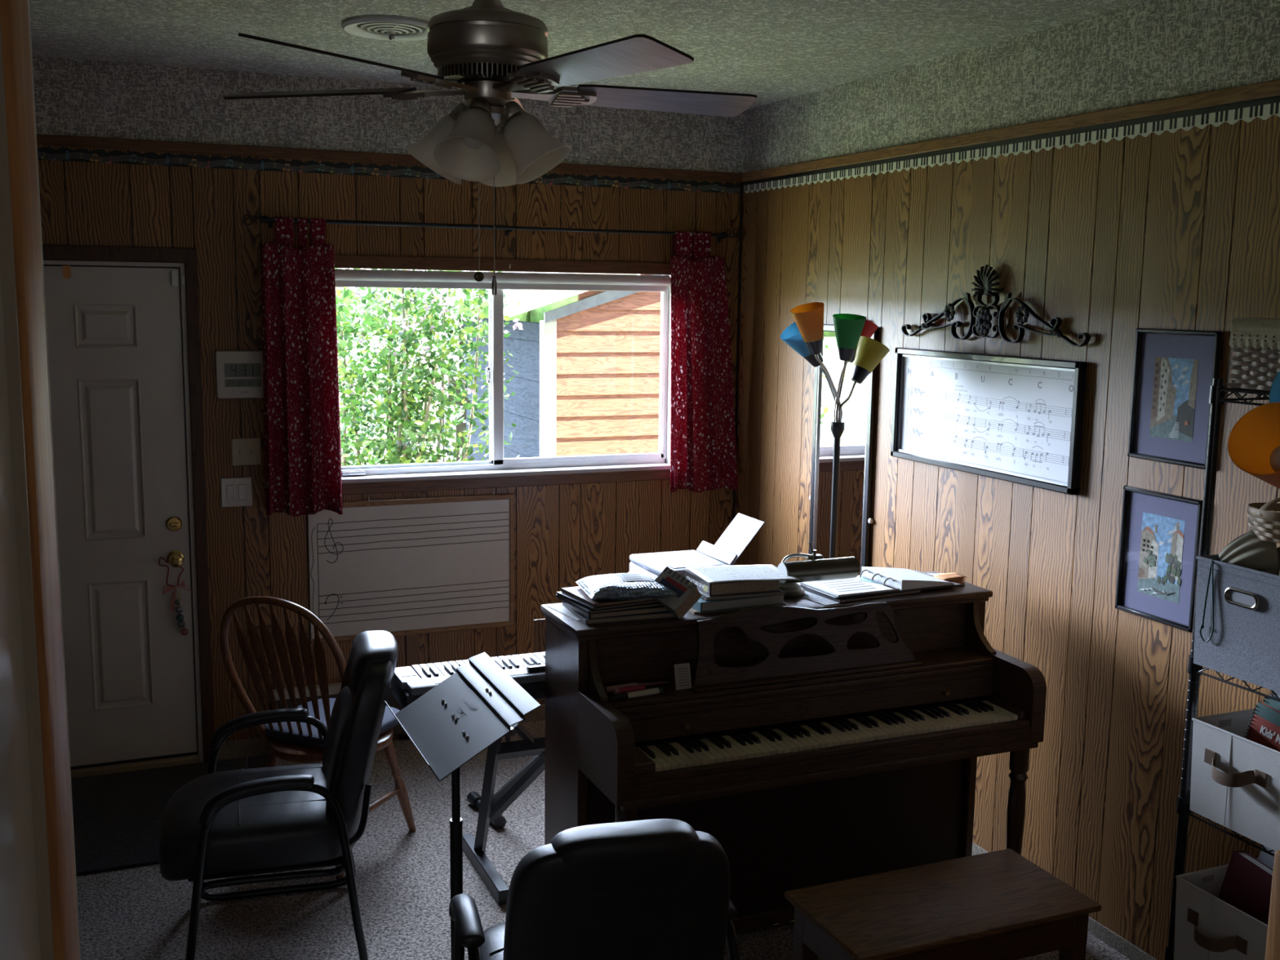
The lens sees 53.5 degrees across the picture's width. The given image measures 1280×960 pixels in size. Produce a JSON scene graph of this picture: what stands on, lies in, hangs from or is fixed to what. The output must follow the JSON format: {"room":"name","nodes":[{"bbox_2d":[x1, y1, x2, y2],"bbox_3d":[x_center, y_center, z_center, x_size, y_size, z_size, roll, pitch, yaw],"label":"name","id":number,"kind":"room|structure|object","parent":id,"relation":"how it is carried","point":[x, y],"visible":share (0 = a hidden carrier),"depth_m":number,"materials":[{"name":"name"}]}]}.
{"room":"music room","nodes":[
{"label":"music room","id":0,"kind":"room"},
{"bbox_2d":[32,55,745,741],"bbox_3d":[-1.220,-0.195,5.549,3.920,2.973,0.158,-3,9,-23],"label":"wall","id":1,"kind":"structure","parent":0,"point":[565,535],"depth_m":5.38,"materials":[{"name":"brown"}]},
{"bbox_2d":[43,260,203,778],"bbox_3d":[-2.301,0.178,5.099,0.987,2.095,0.185,-3,9,-23],"label":"door","id":2,"kind":"structure","parent":1,"relation":"in","point":[117,337],"depth_m":5.16,"materials":[{"name":"white paint"}]},
{"bbox_2d":[158,556,192,635],"bbox_3d":[-1.920,0.482,5.263,0.128,0.339,0.030,-3,9,-23],"label":"hanger","id":3,"kind":"object","parent":2,"relation":"hanging from","point":[179,609],"visible":0.99,"depth_m":5.26,"materials":[{"name":"red"}]},
{"bbox_2d":[42,244,213,762],"bbox_3d":[-2.288,0.156,5.058,1.062,2.152,0.018,-3,9,-23],"label":"trim","id":4,"kind":"structure","parent":1,"relation":"attached to","point":[188,256],"depth_m":5.18,"materials":[{"name":"brown wood"}]},
{"bbox_2d":[220,476,252,507],"bbox_3d":[-1.682,0.051,5.297,0.123,0.122,0.011,-3,9,-23],"label":"light switch","id":5,"kind":"object","parent":1,"relation":"attached to","point":[235,491],"visible":1,"depth_m":5.29,"materials":[{"name":"white paint"}]},
{"bbox_2d":[214,350,263,399],"bbox_3d":[-1.639,-0.434,5.232,0.207,0.197,0.027,-3,9,-23],"label":"wall clock","id":6,"kind":"object","parent":1,"relation":"attached to","point":[238,373],"visible":0.94,"depth_m":5.22,"materials":[{"name":"grey plastic"}]},
{"bbox_2d":[231,437,261,465],"bbox_3d":[-1.639,-0.117,5.286,0.116,0.113,0.018,-3,9,-23],"label":"light switch","id":7,"kind":"object","parent":1,"relation":"attached to","point":[245,451],"visible":1,"depth_m":5.29,"materials":[{"name":"beige plastic"}]},
{"bbox_2d":[217,703,545,759],"bbox_3d":[-0.678,1.105,5.888,2.450,0.078,0.008,-3,9,-23],"label":"baseboard","id":8,"kind":"structure","parent":1,"relation":"attached to","point":[233,748],"depth_m":5.47,"materials":[{"name":"wood"}]},
{"bbox_2d":[37,146,740,193],"bbox_3d":[-1.183,-1.298,5.308,3.598,0.054,0.003,-3,9,-23],"label":"wallpaper border","id":9,"kind":"object","parent":1,"relation":"attached to","point":[43,153],"visible":0.81,"depth_m":5.25,"materials":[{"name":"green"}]},
{"bbox_2d":[36,133,742,182],"bbox_3d":[-1.180,-1.349,5.299,3.600,0.040,0.018,-3,9,-23],"label":"trim","id":10,"kind":"structure","parent":1,"relation":"attached to","point":[42,139],"depth_m":5.21,"materials":[{"name":"brown wood"}]},
{"bbox_2d":[307,493,514,644],"bbox_3d":[-1.001,0.386,5.632,0.920,0.614,0.018,-3,9,-23],"label":"whiteboard","id":11,"kind":"object","parent":1,"relation":"attached to","point":[415,566],"visible":0.98,"depth_m":5.63,"materials":[{"name":"white plastic"}]},
{"bbox_2d":[242,212,740,242],"bbox_3d":[-0.573,-1.104,5.554,2.240,0.066,0.081,-3,9,-23],"label":"curtain rod","id":12,"kind":"object","parent":1,"relation":"attached to","point":[722,235],"visible":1,"depth_m":5.47,"materials":[{"name":"black metal"}]},
{"bbox_2d":[261,217,342,516],"bbox_3d":[-1.402,-0.458,5.248,0.316,1.230,0.072,-3,9,-23],"label":"curtain","id":13,"kind":"object","parent":12,"relation":"hanging from","point":[303,455],"visible":1,"depth_m":5.24,"materials":[{"name":"red fabric"}]},
{"bbox_2d":[670,231,737,493],"bbox_3d":[0.301,-0.545,5.960,0.374,1.218,0.072,-3,9,-23],"label":"curtain","id":14,"kind":"object","parent":12,"relation":"hanging from","point":[703,444],"visible":1,"depth_m":5.95,"materials":[{"name":"red fabric"}]},
{"bbox_2d":[333,254,671,275],"bbox_3d":[-0.580,-0.498,5.684,1.690,0.970,0.020,-3,9,-23],"label":"trim","id":15,"kind":"structure","parent":1,"relation":"attached to","point":[341,261],"depth_m":5.59,"materials":[{"name":"brown wood"}]},
{"bbox_2d":[334,268,671,291],"bbox_3d":[-0.587,-0.888,5.663,1.565,0.076,0.048,-3,9,-23],"label":"roller shade","id":16,"kind":"object","parent":1,"relation":"attached to","point":[344,277],"visible":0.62,"depth_m":5.64,"materials":[{"name":"grey fabric"}]},
{"bbox_2d":[341,285,669,476],"bbox_3d":[-0.609,-0.484,5.763,1.595,0.890,0.080,-3,9,-23],"label":"window","id":17,"kind":"structure","parent":1,"relation":"in","point":[495,371],"depth_m":5.78,"materials":[{"name":"white plastic"}]},
{"bbox_2d":[341,462,670,484],"bbox_3d":[-0.593,-0.032,5.768,1.690,0.020,0.094,-3,9,-23],"label":"trim","id":18,"kind":"structure","parent":1,"relation":"attached to","point":[656,466],"depth_m":5.72,"materials":[{"name":"grey paint"}]},
{"bbox_2d":[342,469,670,494],"bbox_3d":[-0.586,0.004,5.757,1.690,0.053,0.022,-3,9,-23],"label":"trim","id":19,"kind":"structure","parent":1,"relation":"attached to","point":[663,474],"depth_m":5.73,"materials":[{"name":"brown wood"}]},
{"bbox_2d":[666,275,671,463],"bbox_3d":[-0.592,-0.490,5.721,1.599,0.903,0.050,-3,9,-23],"label":"trim","id":20,"kind":"structure","parent":1,"relation":"attached to","point":[668,388],"depth_m":6.04,"materials":[{"name":"white paint"}]},
{"bbox_2d":[29,0,1151,110],"bbox_3d":[0.303,-1.185,1.797,3.920,0.120,7.900,-3,9,-23],"label":"ceiling","id":21,"kind":"structure","parent":0,"point":[771,51],"depth_m":4.22,"materials":[{"name":"white paint"}]},
{"bbox_2d":[341,15,428,40],"bbox_3d":[-0.815,-1.465,4.165,0.320,0.046,0.320,-3,9,-23],"label":"ceiling vent","id":22,"kind":"object","parent":21,"relation":"in","point":[391,28],"visible":0.98,"depth_m":4.13,"materials":[{"name":"white metal"}]},
{"bbox_2d":[223,0,757,294],"bbox_3d":[-0.311,-0.865,2.949,1.244,0.863,1.287,-3,9,-23],"label":"ceiling fan","id":23,"kind":"object","parent":21,"relation":"hanging from","point":[488,50],"visible":1,"depth_m":2.87,"materials":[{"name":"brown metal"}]},
{"bbox_2d":[448,102,465,121],"bbox_3d":[-0.425,-0.821,2.963,0.087,0.118,0.078,-3,9,-23],"label":"socket","id":24,"kind":"object","parent":23,"relation":"attached to","point":[452,117],"depth_m":2.93,"materials":[{"name":"white"}]},
{"bbox_2d":[462,97,492,149],"bbox_3d":[-0.369,-0.807,2.874,0.078,0.118,0.087,-3,9,-23],"label":"socket","id":25,"kind":"object","parent":23,"relation":"attached to","point":[477,110],"depth_m":2.85,"materials":[{"name":"white glass"}]},
{"bbox_2d":[500,100,526,128],"bbox_3d":[-0.279,-0.814,2.929,0.087,0.118,0.078,-3,9,-23],"label":"socket","id":26,"kind":"object","parent":23,"relation":"attached to","point":[513,115],"depth_m":2.90,"materials":[{"name":"white"}]},
{"bbox_2d":[75,720,1130,959],"bbox_3d":[0.262,1.756,2.230,3.920,0.120,7.900,-3,9,-23],"label":"floor","id":27,"kind":"structure","parent":0,"point":[402,877],"depth_m":4.18,"materials":[{"name":"beige carpet"}]},
{"bbox_2d":[0,0,80,959],"bbox_3d":[-0.308,0.729,0.606,0.033,2.330,0.886,-2,9,-19],"label":"door","id":28,"kind":"structure","parent":27,"relation":"on","point":[39,908],"depth_m":0.81,"materials":[{"name":"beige wood"}]},
{"bbox_2d":[71,754,270,875],"bbox_3d":[-1.896,1.274,4.849,1.065,0.012,0.930,-3,9,-23],"label":"doormat","id":29,"kind":"object","parent":27,"relation":"on","point":[117,817],"visible":0.28,"depth_m":4.86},
{"bbox_2d":[159,630,398,959],"bbox_3d":[-1.093,0.957,3.884,0.703,0.942,0.652,-2,9,-16],"label":"office chair","id":30,"kind":"object","parent":27,"relation":"on","point":[253,821],"visible":1,"depth_m":3.69,"materials":[{"name":"black leather"}]},
{"bbox_2d":[219,595,416,879],"bbox_3d":[-1.120,0.842,4.486,0.510,1.001,0.589,4,9,22],"label":"chair","id":31,"kind":"object","parent":27,"relation":"on","point":[291,741],"visible":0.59,"depth_m":4.30,"materials":[{"name":"brown wood"}]},
{"bbox_2d":[263,697,399,747],"bbox_3d":[-1.096,0.862,4.545,0.410,0.053,0.410,4,9,22],"label":"cushion","id":32,"kind":"object","parent":31,"relation":"on","point":[283,734],"depth_m":4.41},
{"bbox_2d":[270,682,409,740],"bbox_3d":[-1.295,1.033,5.584,0.640,0.290,0.045,-3,9,-23],"label":"baseboard heater","id":33,"kind":"object","parent":27,"relation":"on","point":[334,688],"visible":0.09,"depth_m":5.53,"materials":[{"name":"grey metal"}]},
{"bbox_2d":[384,652,541,959],"bbox_3d":[-0.522,1.018,3.348,0.401,0.993,0.512,-3,9,-23],"label":"music stand","id":34,"kind":"object","parent":27,"relation":"on","point":[451,723],"visible":0.98,"depth_m":3.32,"materials":[{"name":"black metal"}]},
{"bbox_2d":[462,722,545,905],"bbox_3d":[-0.323,0.957,4.634,0.657,0.746,0.857,-3,9,-23],"label":"keyboard stand","id":35,"kind":"object","parent":27,"relation":"on","point":[491,806],"visible":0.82,"depth_m":4.37,"materials":[{"name":"grey metal"}]},
{"bbox_2d":[391,651,545,708],"bbox_3d":[-0.222,0.619,4.107,1.125,0.096,0.243,-3,9,-23],"label":"keyboard","id":36,"kind":"object","parent":35,"relation":"on","point":[408,683],"visible":0.3,"depth_m":3.94,"materials":[{"name":"grey plastic"}]},
{"bbox_2d":[526,663,545,672],"bbox_3d":[-0.174,0.508,4.012,0.380,0.166,0.028,-3,9,-23],"label":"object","id":37,"kind":"object","parent":36,"relation":"on","point":[538,668],"visible":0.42,"depth_m":3.95,"materials":[{"name":"plastic"}]},
{"bbox_2d":[448,818,740,959],"bbox_3d":[-0.102,1.117,2.889,0.622,0.942,0.703,-1,9,-14],"label":"office chair","id":38,"kind":"object","parent":27,"relation":"on","point":[654,889],"visible":1,"depth_m":2.55,"materials":[{"name":"black leather"}]},
{"bbox_2d":[540,570,1046,933],"bbox_3d":[0.474,0.901,3.959,1.448,1.074,0.619,-3,9,-23],"label":"upright piano","id":39,"kind":"object","parent":27,"relation":"on","point":[817,744],"visible":0.86,"depth_m":3.87,"materials":[{"name":"brown wood"}]},
{"bbox_2d":[562,602,675,624],"bbox_3d":[-0.055,0.387,3.817,0.303,0.014,0.235,-2,9,-20],"label":"book","id":40,"kind":"object","parent":39,"relation":"on","point":[661,615],"visible":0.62,"depth_m":3.71,"materials":[{"name":"grey paper"}]},
{"bbox_2d":[561,600,668,619],"bbox_3d":[-0.053,0.371,3.820,0.309,0.017,0.231,-3,9,-23],"label":"book","id":41,"kind":"object","parent":40,"relation":"on","point":[655,609],"visible":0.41,"depth_m":3.71,"materials":[{"name":"black paper"}]},
{"bbox_2d":[555,594,662,614],"bbox_3d":[-0.064,0.357,3.819,0.308,0.009,0.230,-4,9,-28],"label":"folder","id":42,"kind":"object","parent":41,"relation":"on","point":[587,611],"visible":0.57,"depth_m":3.71,"materials":[{"name":"black"}]},
{"bbox_2d":[556,591,658,611],"bbox_3d":[-0.063,0.348,3.824,0.303,0.008,0.228,-4,10,-31],"label":"folder","id":43,"kind":"object","parent":42,"relation":"on","point":[561,593],"visible":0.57,"depth_m":3.72,"materials":[{"name":"black"}]},
{"bbox_2d":[561,586,657,607],"bbox_3d":[-0.057,0.339,3.825,0.293,0.010,0.222,-4,10,-29],"label":"notebook","id":44,"kind":"object","parent":43,"relation":"on","point":[576,592],"visible":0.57,"depth_m":3.73,"materials":[{"name":"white paper"}]},
{"bbox_2d":[575,573,677,599],"bbox_3d":[-0.041,0.312,3.806,0.265,0.048,0.225,-1,9,-15],"label":"notebook","id":45,"kind":"object","parent":44,"relation":"on","point":[616,586],"visible":0.96,"depth_m":3.73,"materials":[{"name":"white paper"}]},
{"bbox_2d":[613,684,645,694],"bbox_3d":[-0.031,0.604,3.654,0.096,0.018,0.019,-4,9,-28],"label":"marker","id":46,"kind":"object","parent":39,"relation":"on","point":[619,691],"visible":0.74,"depth_m":3.65,"materials":[{"name":"red plastic"}]},
{"bbox_2d":[608,687,663,701],"bbox_3d":[-0.012,0.610,3.618,0.171,0.018,0.018,-4,10,-28],"label":"marker","id":47,"kind":"object","parent":39,"relation":"on","point":[658,690],"visible":1,"depth_m":3.61,"materials":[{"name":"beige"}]},
{"bbox_2d":[604,680,671,693],"bbox_3d":[-0.005,0.598,3.701,0.216,0.018,0.019,-4,10,-28],"label":"marker","id":48,"kind":"object","parent":39,"relation":"on","point":[610,689],"visible":0.76,"depth_m":3.68,"materials":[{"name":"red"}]},
{"bbox_2d":[654,566,702,618],"bbox_3d":[0.100,0.336,3.777,0.155,0.140,0.110,9,12,44],"label":"paperback","id":49,"kind":"object","parent":39,"relation":"on","point":[688,593],"visible":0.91,"depth_m":3.74,"materials":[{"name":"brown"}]},
{"bbox_2d":[662,566,693,588],"bbox_3d":[0.114,0.289,3.774,0.117,0.046,0.015,9,12,44],"label":"print","id":50,"kind":"object","parent":49,"relation":"on","point":[671,579],"depth_m":3.77},
{"bbox_2d":[673,662,691,689],"bbox_3d":[0.125,0.572,3.699,0.050,0.072,0.020,-3,9,-23],"label":"card","id":51,"kind":"object","parent":39,"relation":"on","point":[682,671],"visible":1,"depth_m":3.70,"materials":[{"name":"beige paper"}]},
{"bbox_2d":[677,667,688,686],"bbox_3d":[0.127,0.574,3.699,0.032,0.050,0.013,-3,9,-23],"label":"print","id":52,"kind":"object","parent":51,"relation":"attached to","point":[682,673],"depth_m":3.70,"materials":[{"name":"grey paper"}]},
{"bbox_2d":[688,603,789,613],"bbox_3d":[0.273,0.376,3.949,0.313,0.007,0.230,-2,9,-19],"label":"book","id":53,"kind":"object","parent":39,"relation":"on","point":[694,611],"visible":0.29,"depth_m":3.83,"materials":[{"name":"beige paper"}]},
{"bbox_2d":[691,593,786,612],"bbox_3d":[0.265,0.357,3.946,0.303,0.030,0.242,-3,9,-23],"label":"ring binder","id":54,"kind":"object","parent":53,"relation":"on","point":[700,606],"visible":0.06,"depth_m":3.83,"materials":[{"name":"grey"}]},
{"bbox_2d":[698,588,785,600],"bbox_3d":[0.281,0.336,3.953,0.269,0.014,0.225,-2,9,-19],"label":"spiral notebook","id":55,"kind":"object","parent":54,"relation":"on","point":[706,597],"visible":0.23,"depth_m":3.85,"materials":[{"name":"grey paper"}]},
{"bbox_2d":[684,569,780,596],"bbox_3d":[0.285,0.312,3.945,0.245,0.040,0.203,-3,9,-23],"label":"hardcover book","id":56,"kind":"object","parent":55,"relation":"on","point":[736,587],"visible":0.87,"depth_m":3.86,"materials":[{"name":"grey paper"}]},
{"bbox_2d":[685,564,800,583],"bbox_3d":[0.318,0.290,3.952,0.295,0.008,0.225,-2,9,-17],"label":"sheet music","id":57,"kind":"object","parent":56,"relation":"on","point":[727,573],"visible":0.99,"depth_m":3.94,"materials":[{"name":"paper"}]},
{"bbox_2d":[606,646,993,708],"bbox_3d":[0.491,0.596,3.884,1.360,0.016,0.160,-3,9,-23],"label":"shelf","id":58,"kind":"object","parent":39,"relation":"attached to","point":[927,661],"depth_m":3.82,"materials":[{"name":"brown wood"}]},
{"bbox_2d":[777,542,859,599],"bbox_3d":[0.543,0.280,4.061,0.289,0.171,0.169,-3,9,-23],"label":"lamp","id":59,"kind":"object","parent":39,"relation":"on","point":[815,568],"visible":0.8,"depth_m":4.00,"materials":[{"name":"brown metal"}]},
{"bbox_2d":[800,591,839,605],"bbox_3d":[0.573,0.370,4.038,0.130,0.001,0.200,-5,10,-33],"label":"loose papers","id":60,"kind":"object","parent":39,"relation":"on","point":[808,596],"visible":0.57,"depth_m":3.99,"materials":[{"name":"white paper"}]},
{"bbox_2d":[800,586,922,603],"bbox_3d":[0.709,0.352,4.136,0.333,0.011,0.250,-4,10,-29],"label":"folder","id":61,"kind":"object","parent":39,"relation":"on","point":[898,593],"visible":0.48,"depth_m":4.02,"materials":[{"name":"black"}]},
{"bbox_2d":[799,566,960,599],"bbox_3d":[0.779,0.324,4.162,0.493,0.037,0.238,-3,9,-25],"label":"open binder","id":62,"kind":"object","parent":61,"relation":"on","point":[872,580],"visible":0.97,"depth_m":4.11,"materials":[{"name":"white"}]},
{"bbox_2d":[818,577,873,591],"bbox_3d":[0.666,0.338,4.111,0.150,0.001,0.161,-3,9,-23],"label":"print","id":63,"kind":"object","parent":62,"relation":"on","point":[848,584],"depth_m":4.10,"materials":[{"name":"grey paper"}]},
{"bbox_2d":[926,573,964,585],"bbox_3d":[0.966,0.336,4.288,0.210,0.006,0.160,0,8,-7],"label":"loose papers","id":64,"kind":"object","parent":39,"relation":"on","point":[932,574],"visible":0.14,"depth_m":4.36,"materials":[{"name":"white paper"}]},
{"bbox_2d":[933,572,966,583],"bbox_3d":[1.038,0.329,4.254,0.100,0.018,0.095,0,8,-5],"label":"paper","id":65,"kind":"object","parent":64,"relation":"on","point":[955,577],"visible":0.82,"depth_m":4.24,"materials":[{"name":"brown paper"}]},
{"bbox_2d":[780,302,889,558],"bbox_3d":[0.705,0.329,4.774,0.444,1.976,0.272,-3,9,-23],"label":"floor lamp","id":66,"kind":"object","parent":27,"relation":"on","point":[853,332],"visible":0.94,"depth_m":4.62,"materials":[{"name":"black plastic"}]},
{"bbox_2d":[784,848,1101,959],"bbox_3d":[0.759,1.302,3.246,0.713,0.497,0.357,-3,9,-23],"label":"piano bench","id":67,"kind":"object","parent":27,"relation":"on","point":[1001,904],"visible":1,"depth_m":3.17,"materials":[{"name":"brown wood"}]},
{"bbox_2d":[1164,377,1279,959],"bbox_3d":[1.700,0.711,2.822,0.359,1.815,0.950,-3,9,-23],"label":"wire shelf","id":68,"kind":"object","parent":27,"relation":"on","point":[1217,397],"visible":0.52,"depth_m":3.10,"materials":[{"name":"black metal"}]},
{"bbox_2d":[1173,857,1267,959],"bbox_3d":[1.550,1.118,3.083,0.396,0.232,0.355,-3,9,-23],"label":"storage bin","id":69,"kind":"object","parent":68,"relation":"on","point":[1207,927],"visible":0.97,"depth_m":3.08,"materials":[{"name":"beige fabric"}]},
{"bbox_2d":[1217,849,1272,924],"bbox_3d":[1.500,1.094,3.079,0.085,0.328,0.272,-3,9,-23],"label":"book","id":70,"kind":"object","parent":69,"relation":"in","point":[1246,885],"visible":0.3,"depth_m":3.10,"materials":[{"name":"red paper"}]},
{"bbox_2d":[1257,844,1275,869],"bbox_3d":[1.559,1.079,3.084,0.067,0.347,0.255,-3,9,-23],"label":"paper stack","id":71,"kind":"object","parent":69,"relation":"in","point":[1265,858],"visible":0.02,"depth_m":3.13,"materials":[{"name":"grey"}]},
{"bbox_2d":[1190,708,1279,851],"bbox_3d":[1.560,0.713,3.012,0.396,0.234,0.355,-3,9,-23],"label":"storage bin","id":72,"kind":"object","parent":68,"relation":"on","point":[1235,779],"visible":1,"depth_m":2.99,"materials":[{"name":"beige fabric"}]},
{"bbox_2d":[1244,702,1279,751],"bbox_3d":[1.512,0.699,3.011,0.070,0.300,0.253,-3,9,-23],"label":"songbook","id":73,"kind":"object","parent":72,"relation":"in","point":[1264,730],"visible":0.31,"depth_m":3.05,"materials":[{"name":"red paper"}]},
{"bbox_2d":[1262,695,1279,711],"bbox_3d":[1.537,0.690,3.025,0.071,0.313,0.255,-3,9,-23],"label":"songbook","id":74,"kind":"object","parent":72,"relation":"in","point":[1273,704],"visible":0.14,"depth_m":3.07,"materials":[{"name":"teal paper"}]},
{"bbox_2d":[1193,554,1279,693],"bbox_3d":[1.572,0.332,2.985,0.364,0.266,0.363,-3,9,-23],"label":"storage bin","id":75,"kind":"object","parent":68,"relation":"on","point":[1244,644],"visible":0.99,"depth_m":2.96,"materials":[{"name":"grey fabric"}]},
{"bbox_2d":[1199,528,1279,642],"bbox_3d":[1.554,0.259,2.983,0.335,0.281,0.315,-3,9,-23],"label":"bag","id":76,"kind":"object","parent":75,"relation":"in","point":[1247,550],"visible":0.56,"depth_m":2.99,"materials":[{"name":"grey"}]},
{"bbox_2d":[1246,497,1279,543],"bbox_3d":[1.520,0.090,2.988,0.152,0.102,0.183,-3,9,-23],"label":"basket","id":77,"kind":"object","parent":76,"relation":"on","point":[1260,516],"visible":0.99,"depth_m":2.97,"materials":[{"name":"beige wicker"}]},
{"bbox_2d":[1227,317,1279,391],"bbox_3d":[1.590,-0.285,2.919,0.297,0.164,0.350,-3,9,-23],"label":"wicker basket","id":78,"kind":"object","parent":68,"relation":"on","point":[1255,343],"visible":0.99,"depth_m":2.95,"materials":[{"name":"beige wicker"}]},
{"bbox_2d":[1227,370,1279,488],"bbox_3d":[1.171,0.730,2.207,0.527,1.943,0.256,-3,9,-23],"label":"floor lamp","id":79,"kind":"object","parent":27,"relation":"on","point":[1254,440],"visible":1,"depth_m":2.04,"materials":[{"name":"plastic"}]},
{"bbox_2d":[1264,849,1279,959],"bbox_3d":[1.047,1.150,2.087,0.170,1.144,0.240,-3,9,-23],"label":"hook rack","id":80,"kind":"object","parent":27,"relation":"on","point":[1272,951],"visible":1,"depth_m":2.02,"materials":[{"name":"orange wood"}]},
{"bbox_3d":[0.178,0.846,4.930,0.432,0.832,0.440,-3,9,-23],"label":"cabinet","id":81,"kind":"object","parent":27,"relation":"on","visible":0},
{"bbox_2d":[627,512,764,577],"bbox_3d":[0.183,0.292,4.850,0.501,0.287,0.340,-3,9,-23],"label":"sheet music","id":82,"kind":"object","parent":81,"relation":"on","point":[741,531],"visible":0.55,"depth_m":4.85,"materials":[{"name":"white paper"}]},
{"bbox_2d":[733,0,1279,959],"bbox_3d":[2.044,0.273,2.679,0.158,2.973,7.750,-3,9,-23],"label":"wall","id":83,"kind":"structure","parent":0,"point":[1180,229],"depth_m":4.09,"materials":[{"name":"brown wood"}]},
{"bbox_2d":[808,324,878,575],"bbox_3d":[0.836,-0.024,5.295,0.026,1.285,0.491,-3,9,-23],"label":"wall mirror","id":84,"kind":"object","parent":83,"relation":"attached to","point":[855,521],"visible":0.58,"depth_m":5.27,"materials":[{"name":"black mirror"}]},
{"bbox_2d":[890,347,1087,494],"bbox_3d":[1.180,-0.231,4.440,0.031,0.419,1.014,-3,9,-23],"label":"whiteboard","id":85,"kind":"object","parent":83,"relation":"attached to","point":[1013,419],"visible":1,"depth_m":4.37,"materials":[{"name":"white plastic"}]},
{"bbox_2d":[901,264,1090,346],"bbox_3d":[1.187,-0.607,4.355,0.051,0.261,0.988,-3,9,-23],"label":"wall ornament","id":86,"kind":"object","parent":83,"relation":"attached to","point":[983,322],"visible":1,"depth_m":4.33,"materials":[{"name":"black metal"}]},
{"bbox_2d":[943,302,955,321],"bbox_3d":[1.100,-0.598,4.535,0.021,0.066,0.064,-3,9,-23],"label":"flower","id":87,"kind":"object","parent":86,"relation":"on","point":[949,307],"depth_m":4.53,"materials":[{"name":"black metal"}]},
{"bbox_2d":[975,306,991,336],"bbox_3d":[1.175,-0.545,4.360,0.027,0.101,0.081,-3,9,-23],"label":"flower","id":88,"kind":"object","parent":86,"relation":"on","point":[983,322],"depth_m":4.35,"materials":[{"name":"black metal"}]},
{"bbox_2d":[1015,304,1029,324],"bbox_3d":[1.253,-0.543,4.176,0.021,0.066,0.064,-3,9,-23],"label":"flower","id":89,"kind":"object","parent":86,"relation":"on","point":[1019,314],"depth_m":4.17,"materials":[{"name":"black metal"}]},
{"bbox_2d":[741,79,1279,182],"bbox_3d":[1.956,-0.899,2.543,0.018,0.040,7.598,-3,9,-23],"label":"trim","id":90,"kind":"structure","parent":83,"relation":"attached to","point":[1269,88],"depth_m":4.05,"materials":[{"name":"brown wood"}]},
{"bbox_2d":[744,95,1279,193],"bbox_3d":[1.578,-0.988,3.443,0.002,0.057,5.600,-3,9,-23],"label":"wallpaper border","id":91,"kind":"object","parent":83,"relation":"attached to","point":[1264,108],"visible":1,"depth_m":4.06,"materials":[{"name":"white paper"}]},
{"bbox_2d":[972,842,1156,959],"bbox_3d":[1.924,1.595,2.901,0.008,0.050,7.580,-3,9,-23],"label":"baseboard","id":92,"kind":"structure","parent":83,"relation":"attached to","point":[1128,949],"depth_m":3.95,"materials":[{"name":"wood"}]},
{"bbox_2d":[1115,484,1203,632],"bbox_3d":[1.513,0.225,3.714,0.017,0.379,0.306,-3,9,-23],"label":"framed picture","id":93,"kind":"object","parent":83,"relation":"attached to","point":[1160,531],"visible":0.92,"depth_m":3.71,"materials":[{"name":"black"}]},
{"bbox_2d":[1127,328,1222,469],"bbox_3d":[1.523,-0.238,3.637,0.017,0.382,0.311,-3,9,-23],"label":"framed picture","id":94,"kind":"object","parent":83,"relation":"attached to","point":[1174,371],"visible":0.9,"depth_m":3.63,"materials":[{"name":"black"}]},
{"label":"outside","id":95,"kind":"structure","parent":0,"visible":0},
{"bbox_2d":[337,324,440,465],"bbox_3d":[-22.843,-6.902,61.181,180.000,0.100,119.840,-3,9,-23],"label":"ground","id":96,"kind":"structure","parent":95,"point":[426,340],"depth_m":28.82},
{"bbox_2d":[335,268,523,466],"bbox_3d":[-1.482,-0.304,8.161,1.572,2.910,1.474,-3,9,-23],"label":"bush","id":97,"kind":"object","parent":96,"relation":"on","point":[406,422],"visible":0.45,"depth_m":7.92,"materials":[{"name":"green plant"}]},
{"bbox_2d":[446,371,471,462],"bbox_3d":[-1.347,0.068,9.463,0.180,1.770,0.100,-3,9,-23],"label":"leaning post","id":98,"kind":"object","parent":96,"relation":"on","point":[460,428],"visible":0.03,"depth_m":9.37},
{"bbox_2d":[335,270,637,337],"bbox_3d":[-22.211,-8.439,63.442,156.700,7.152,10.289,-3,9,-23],"label":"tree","id":99,"kind":"object","parent":96,"relation":"on","point":[535,315],"visible":0.02,"depth_m":65.44,"materials":[{"name":"green plant"}]},
{"bbox_2d":[399,271,661,462],"bbox_3d":[0.529,-1.126,10.979,4.530,3.815,3.260,-3,9,-23],"label":"neighboring house","id":100,"kind":"structure","parent":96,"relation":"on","point":[587,381],"depth_m":9.11,"materials":[{"name":"brown wood"}]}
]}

